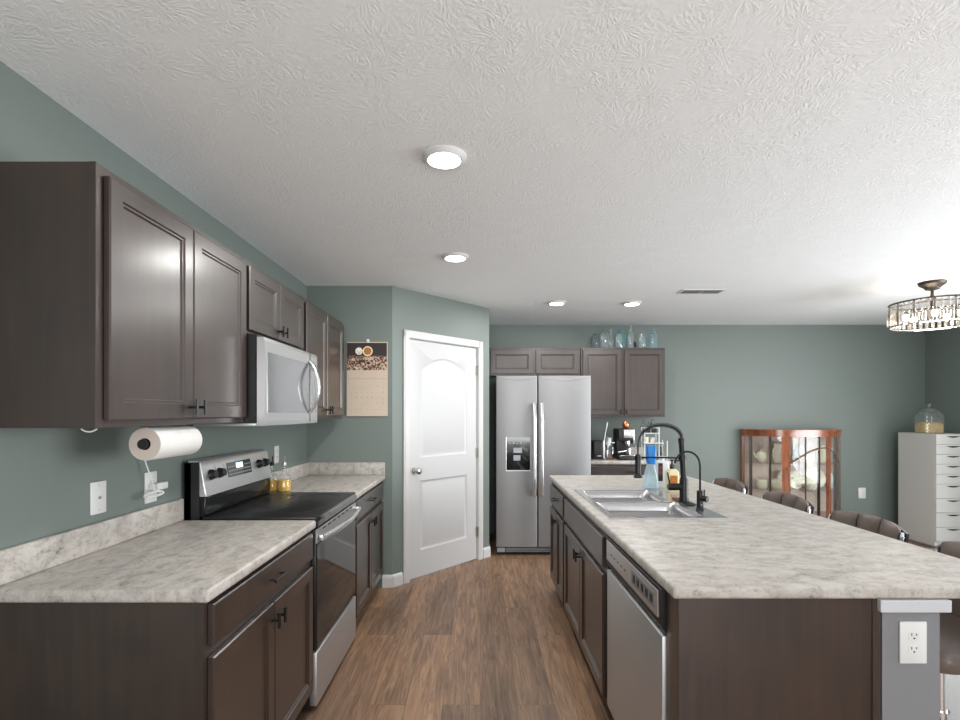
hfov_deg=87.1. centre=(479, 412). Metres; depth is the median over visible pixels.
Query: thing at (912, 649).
receptacle
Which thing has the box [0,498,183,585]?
backsplash
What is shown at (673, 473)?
bottle
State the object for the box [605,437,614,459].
coffee grinder
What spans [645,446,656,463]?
dish soap bottle
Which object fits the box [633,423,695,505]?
kitchen faucet
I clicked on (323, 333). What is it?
upper cabinet
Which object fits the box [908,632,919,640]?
receptacle
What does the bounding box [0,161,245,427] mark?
upper cabinet
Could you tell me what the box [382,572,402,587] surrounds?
baseboard
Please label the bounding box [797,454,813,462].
teapot
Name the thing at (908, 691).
wall
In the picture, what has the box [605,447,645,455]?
backsplash
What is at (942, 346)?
wall
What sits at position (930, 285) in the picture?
chandelier
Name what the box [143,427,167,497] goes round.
charging cord
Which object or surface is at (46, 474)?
wall
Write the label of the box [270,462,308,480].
backsplash
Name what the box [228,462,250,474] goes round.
display
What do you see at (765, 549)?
countertop
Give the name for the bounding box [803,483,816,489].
bowl
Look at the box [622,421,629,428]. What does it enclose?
copper cup
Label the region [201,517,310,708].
cabinet front
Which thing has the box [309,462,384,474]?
backsplash
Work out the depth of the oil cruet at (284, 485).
3.20 m
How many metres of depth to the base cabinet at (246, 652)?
1.44 m
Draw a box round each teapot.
[753,449,768,461]
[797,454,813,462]
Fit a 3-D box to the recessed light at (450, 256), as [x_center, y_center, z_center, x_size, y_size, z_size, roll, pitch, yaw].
[-0.163,-1.021,3.320,0.180,0.018,0.180,0,0,0]
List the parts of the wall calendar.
printed plate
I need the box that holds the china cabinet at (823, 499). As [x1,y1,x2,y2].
[740,429,841,518]
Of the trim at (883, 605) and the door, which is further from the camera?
the door
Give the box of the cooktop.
[203,492,354,519]
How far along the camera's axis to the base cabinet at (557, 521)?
3.65 m
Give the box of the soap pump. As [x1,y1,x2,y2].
[665,459,679,491]
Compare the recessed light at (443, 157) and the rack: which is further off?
the rack
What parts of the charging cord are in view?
cord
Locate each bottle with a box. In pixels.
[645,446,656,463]
[655,456,668,487]
[665,469,678,491]
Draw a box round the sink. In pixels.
[574,490,728,518]
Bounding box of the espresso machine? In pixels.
[613,428,635,459]
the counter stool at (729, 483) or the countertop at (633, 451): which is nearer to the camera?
the counter stool at (729, 483)
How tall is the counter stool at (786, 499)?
0.925 m
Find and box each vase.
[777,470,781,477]
[793,445,804,461]
[815,444,825,462]
[824,472,832,488]
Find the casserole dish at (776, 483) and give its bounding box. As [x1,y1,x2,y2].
[771,477,781,488]
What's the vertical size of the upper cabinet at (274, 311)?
0.343 m
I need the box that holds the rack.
[641,427,667,459]
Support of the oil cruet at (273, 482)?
on the countertop at (359, 478)
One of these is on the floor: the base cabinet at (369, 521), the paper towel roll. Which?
the base cabinet at (369, 521)
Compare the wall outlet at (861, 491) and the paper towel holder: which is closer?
the paper towel holder
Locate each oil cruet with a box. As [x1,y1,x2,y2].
[270,456,277,491]
[278,456,290,491]
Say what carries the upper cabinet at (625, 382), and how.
attached to the wall at (867, 382)
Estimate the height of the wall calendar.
0.622 m
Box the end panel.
[667,592,879,719]
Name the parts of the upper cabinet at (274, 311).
door, pull, door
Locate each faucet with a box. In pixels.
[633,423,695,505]
[674,451,708,510]
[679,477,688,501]
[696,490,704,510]
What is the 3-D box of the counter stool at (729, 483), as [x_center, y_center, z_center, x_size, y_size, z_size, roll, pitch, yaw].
[1.653,0.948,3.720,0.487,0.925,0.467,0,0,0]
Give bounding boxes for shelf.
[641,442,663,443]
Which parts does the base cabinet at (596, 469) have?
drawer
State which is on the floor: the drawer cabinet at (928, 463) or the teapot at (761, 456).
the drawer cabinet at (928, 463)
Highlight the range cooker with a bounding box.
[184,449,360,708]
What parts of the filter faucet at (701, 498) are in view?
spout, lever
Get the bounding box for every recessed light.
[422,145,466,169]
[442,252,468,261]
[547,300,565,305]
[622,301,641,305]
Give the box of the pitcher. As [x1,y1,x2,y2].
[772,443,781,462]
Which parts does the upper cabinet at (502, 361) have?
door, door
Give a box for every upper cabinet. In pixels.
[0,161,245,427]
[244,259,303,349]
[302,297,343,418]
[489,348,579,377]
[580,348,664,416]
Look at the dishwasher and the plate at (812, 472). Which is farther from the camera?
the plate at (812, 472)
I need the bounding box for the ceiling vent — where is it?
[677,289,725,293]
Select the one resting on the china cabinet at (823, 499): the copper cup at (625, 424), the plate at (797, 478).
the plate at (797, 478)
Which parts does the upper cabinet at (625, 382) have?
door, door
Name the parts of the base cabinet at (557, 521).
door, drawer, door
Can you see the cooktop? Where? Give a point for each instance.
(261, 505)
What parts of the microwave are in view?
frame, handle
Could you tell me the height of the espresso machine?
0.330 m
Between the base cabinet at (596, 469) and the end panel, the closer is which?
the end panel
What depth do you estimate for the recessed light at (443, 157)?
2.00 m
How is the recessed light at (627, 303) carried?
in the ceiling
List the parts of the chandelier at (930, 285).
bulb, lamp arm, stem, bulb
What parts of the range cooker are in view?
knob, knob, control panel, knob, knob, oven door, storage drawer, door trim, rail, door glass, handle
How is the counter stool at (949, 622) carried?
on the floor
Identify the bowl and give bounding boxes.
[756,479,767,488]
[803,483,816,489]
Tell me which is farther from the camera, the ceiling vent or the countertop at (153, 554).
the ceiling vent
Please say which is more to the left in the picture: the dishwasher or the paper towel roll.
the paper towel roll
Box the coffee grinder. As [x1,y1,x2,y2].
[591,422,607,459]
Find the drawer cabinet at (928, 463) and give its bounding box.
[898,432,959,546]
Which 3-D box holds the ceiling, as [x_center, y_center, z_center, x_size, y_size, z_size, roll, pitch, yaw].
[1.899,-1.080,1.450,6.802,0.100,9.100,0,0,0]
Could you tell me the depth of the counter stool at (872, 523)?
2.38 m
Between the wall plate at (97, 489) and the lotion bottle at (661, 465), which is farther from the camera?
the lotion bottle at (661, 465)
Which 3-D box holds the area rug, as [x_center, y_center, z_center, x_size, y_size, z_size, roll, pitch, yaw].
[3.625,1.404,2.910,2.950,0.012,4.620,0,0,0]
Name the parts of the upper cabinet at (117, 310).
door, pull, pull, door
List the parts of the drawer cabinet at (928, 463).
drawer, drawer, drawer, drawer, drawer, drawer, drawer, drawer, drawer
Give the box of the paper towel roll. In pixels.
[129,426,201,460]
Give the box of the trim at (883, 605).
[877,599,951,612]
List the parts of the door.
knob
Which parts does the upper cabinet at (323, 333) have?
door, door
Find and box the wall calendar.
[347,339,387,415]
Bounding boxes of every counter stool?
[712,477,747,493]
[762,491,813,513]
[828,510,908,542]
[935,541,959,719]
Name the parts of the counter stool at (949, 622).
seat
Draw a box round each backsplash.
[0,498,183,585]
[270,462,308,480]
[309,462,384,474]
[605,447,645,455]
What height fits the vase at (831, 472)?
0.180 m
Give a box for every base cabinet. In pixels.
[0,532,312,719]
[354,482,382,617]
[550,482,565,604]
[564,496,683,698]
[591,464,674,474]
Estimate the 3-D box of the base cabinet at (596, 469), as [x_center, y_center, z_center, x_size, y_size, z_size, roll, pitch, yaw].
[1.570,0.974,5.569,0.942,0.872,0.654,0,0,0]
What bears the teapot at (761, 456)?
on the china cabinet at (823, 499)
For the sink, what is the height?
0.186 m
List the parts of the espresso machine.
panel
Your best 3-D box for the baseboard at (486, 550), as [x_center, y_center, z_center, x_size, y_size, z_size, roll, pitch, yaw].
[0.066,1.360,4.933,0.014,0.100,0.100,0,0,42]
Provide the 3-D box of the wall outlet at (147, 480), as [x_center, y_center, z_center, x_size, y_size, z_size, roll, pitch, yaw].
[-1.397,0.315,2.145,0.009,0.130,0.075,0,0,0]
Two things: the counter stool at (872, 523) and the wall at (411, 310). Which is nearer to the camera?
the counter stool at (872, 523)
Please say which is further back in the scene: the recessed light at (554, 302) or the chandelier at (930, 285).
the recessed light at (554, 302)
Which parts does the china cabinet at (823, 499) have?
arched moulding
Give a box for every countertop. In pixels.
[0,498,315,602]
[270,462,384,497]
[549,475,959,598]
[591,447,673,463]
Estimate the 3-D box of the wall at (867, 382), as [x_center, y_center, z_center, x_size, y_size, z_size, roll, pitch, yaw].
[2.645,0.190,5.950,5.310,2.440,0.100,0,0,0]
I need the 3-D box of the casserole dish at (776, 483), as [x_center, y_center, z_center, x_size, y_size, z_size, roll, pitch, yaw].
[3.370,0.783,5.690,0.180,0.135,0.180,0,0,0]
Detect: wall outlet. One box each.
[144,471,156,503]
[274,446,278,463]
[858,488,865,497]
[899,621,926,662]
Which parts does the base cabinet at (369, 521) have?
door, drawer, door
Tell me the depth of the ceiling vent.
4.26 m
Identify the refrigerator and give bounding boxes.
[494,376,590,553]
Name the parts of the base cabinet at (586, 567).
door, drawer, door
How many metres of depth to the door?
4.50 m
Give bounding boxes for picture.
[347,343,386,369]
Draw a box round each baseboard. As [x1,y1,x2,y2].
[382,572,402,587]
[483,546,490,558]
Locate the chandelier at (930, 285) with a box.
[887,279,959,331]
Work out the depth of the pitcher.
5.61 m
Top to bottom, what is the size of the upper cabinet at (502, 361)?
0.305 m
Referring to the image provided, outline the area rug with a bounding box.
[926,548,959,719]
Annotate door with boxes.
[403,329,482,583]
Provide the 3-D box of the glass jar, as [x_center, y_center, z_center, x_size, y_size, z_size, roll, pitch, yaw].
[4.892,0.058,5.500,0.224,0.324,0.170,0,0,0]
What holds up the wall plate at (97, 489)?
attached to the wall at (46, 474)
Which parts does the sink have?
bowl, bowl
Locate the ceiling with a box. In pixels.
[0,0,959,324]
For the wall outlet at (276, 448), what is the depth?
3.46 m
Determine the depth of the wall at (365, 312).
4.09 m
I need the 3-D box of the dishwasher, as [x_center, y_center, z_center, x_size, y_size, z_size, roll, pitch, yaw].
[0.856,0.976,1.911,0.598,0.868,0.692,0,0,0]
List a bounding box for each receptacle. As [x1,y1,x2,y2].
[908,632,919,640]
[908,645,919,653]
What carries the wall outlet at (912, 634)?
attached to the wall at (908, 691)
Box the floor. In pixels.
[295,534,934,719]
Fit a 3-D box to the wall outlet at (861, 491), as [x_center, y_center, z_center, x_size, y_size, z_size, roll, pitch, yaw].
[4.460,0.935,5.895,0.085,0.125,0.010,0,0,0]
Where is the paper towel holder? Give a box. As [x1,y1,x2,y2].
[137,424,193,448]
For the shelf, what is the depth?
5.45 m
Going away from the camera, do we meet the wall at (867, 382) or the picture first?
the picture
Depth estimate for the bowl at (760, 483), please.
5.66 m
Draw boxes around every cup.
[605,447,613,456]
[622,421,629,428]
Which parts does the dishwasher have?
button panel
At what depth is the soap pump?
3.19 m
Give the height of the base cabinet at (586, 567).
0.872 m
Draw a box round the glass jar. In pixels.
[914,403,944,432]
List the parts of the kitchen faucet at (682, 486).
docking arm, lever handle, deck plate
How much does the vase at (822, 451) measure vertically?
0.200 m
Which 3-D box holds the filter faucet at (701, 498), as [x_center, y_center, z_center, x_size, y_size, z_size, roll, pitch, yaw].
[1.077,0.343,2.575,0.164,0.302,0.058,0,0,24]
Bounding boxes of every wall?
[0,61,306,549]
[307,286,391,586]
[392,286,488,574]
[489,325,924,533]
[880,612,939,719]
[925,320,959,433]
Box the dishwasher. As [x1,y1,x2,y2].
[606,535,666,719]
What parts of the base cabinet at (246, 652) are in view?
door, drawer, pull, pull, pull, door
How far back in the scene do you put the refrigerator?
4.99 m
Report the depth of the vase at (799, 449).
5.71 m
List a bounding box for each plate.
[90,480,105,515]
[791,471,804,488]
[807,468,825,487]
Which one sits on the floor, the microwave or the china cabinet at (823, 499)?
the china cabinet at (823, 499)
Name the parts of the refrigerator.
door, grille trim, handle, handle, door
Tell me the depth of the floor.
2.95 m
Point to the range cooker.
(234, 486)

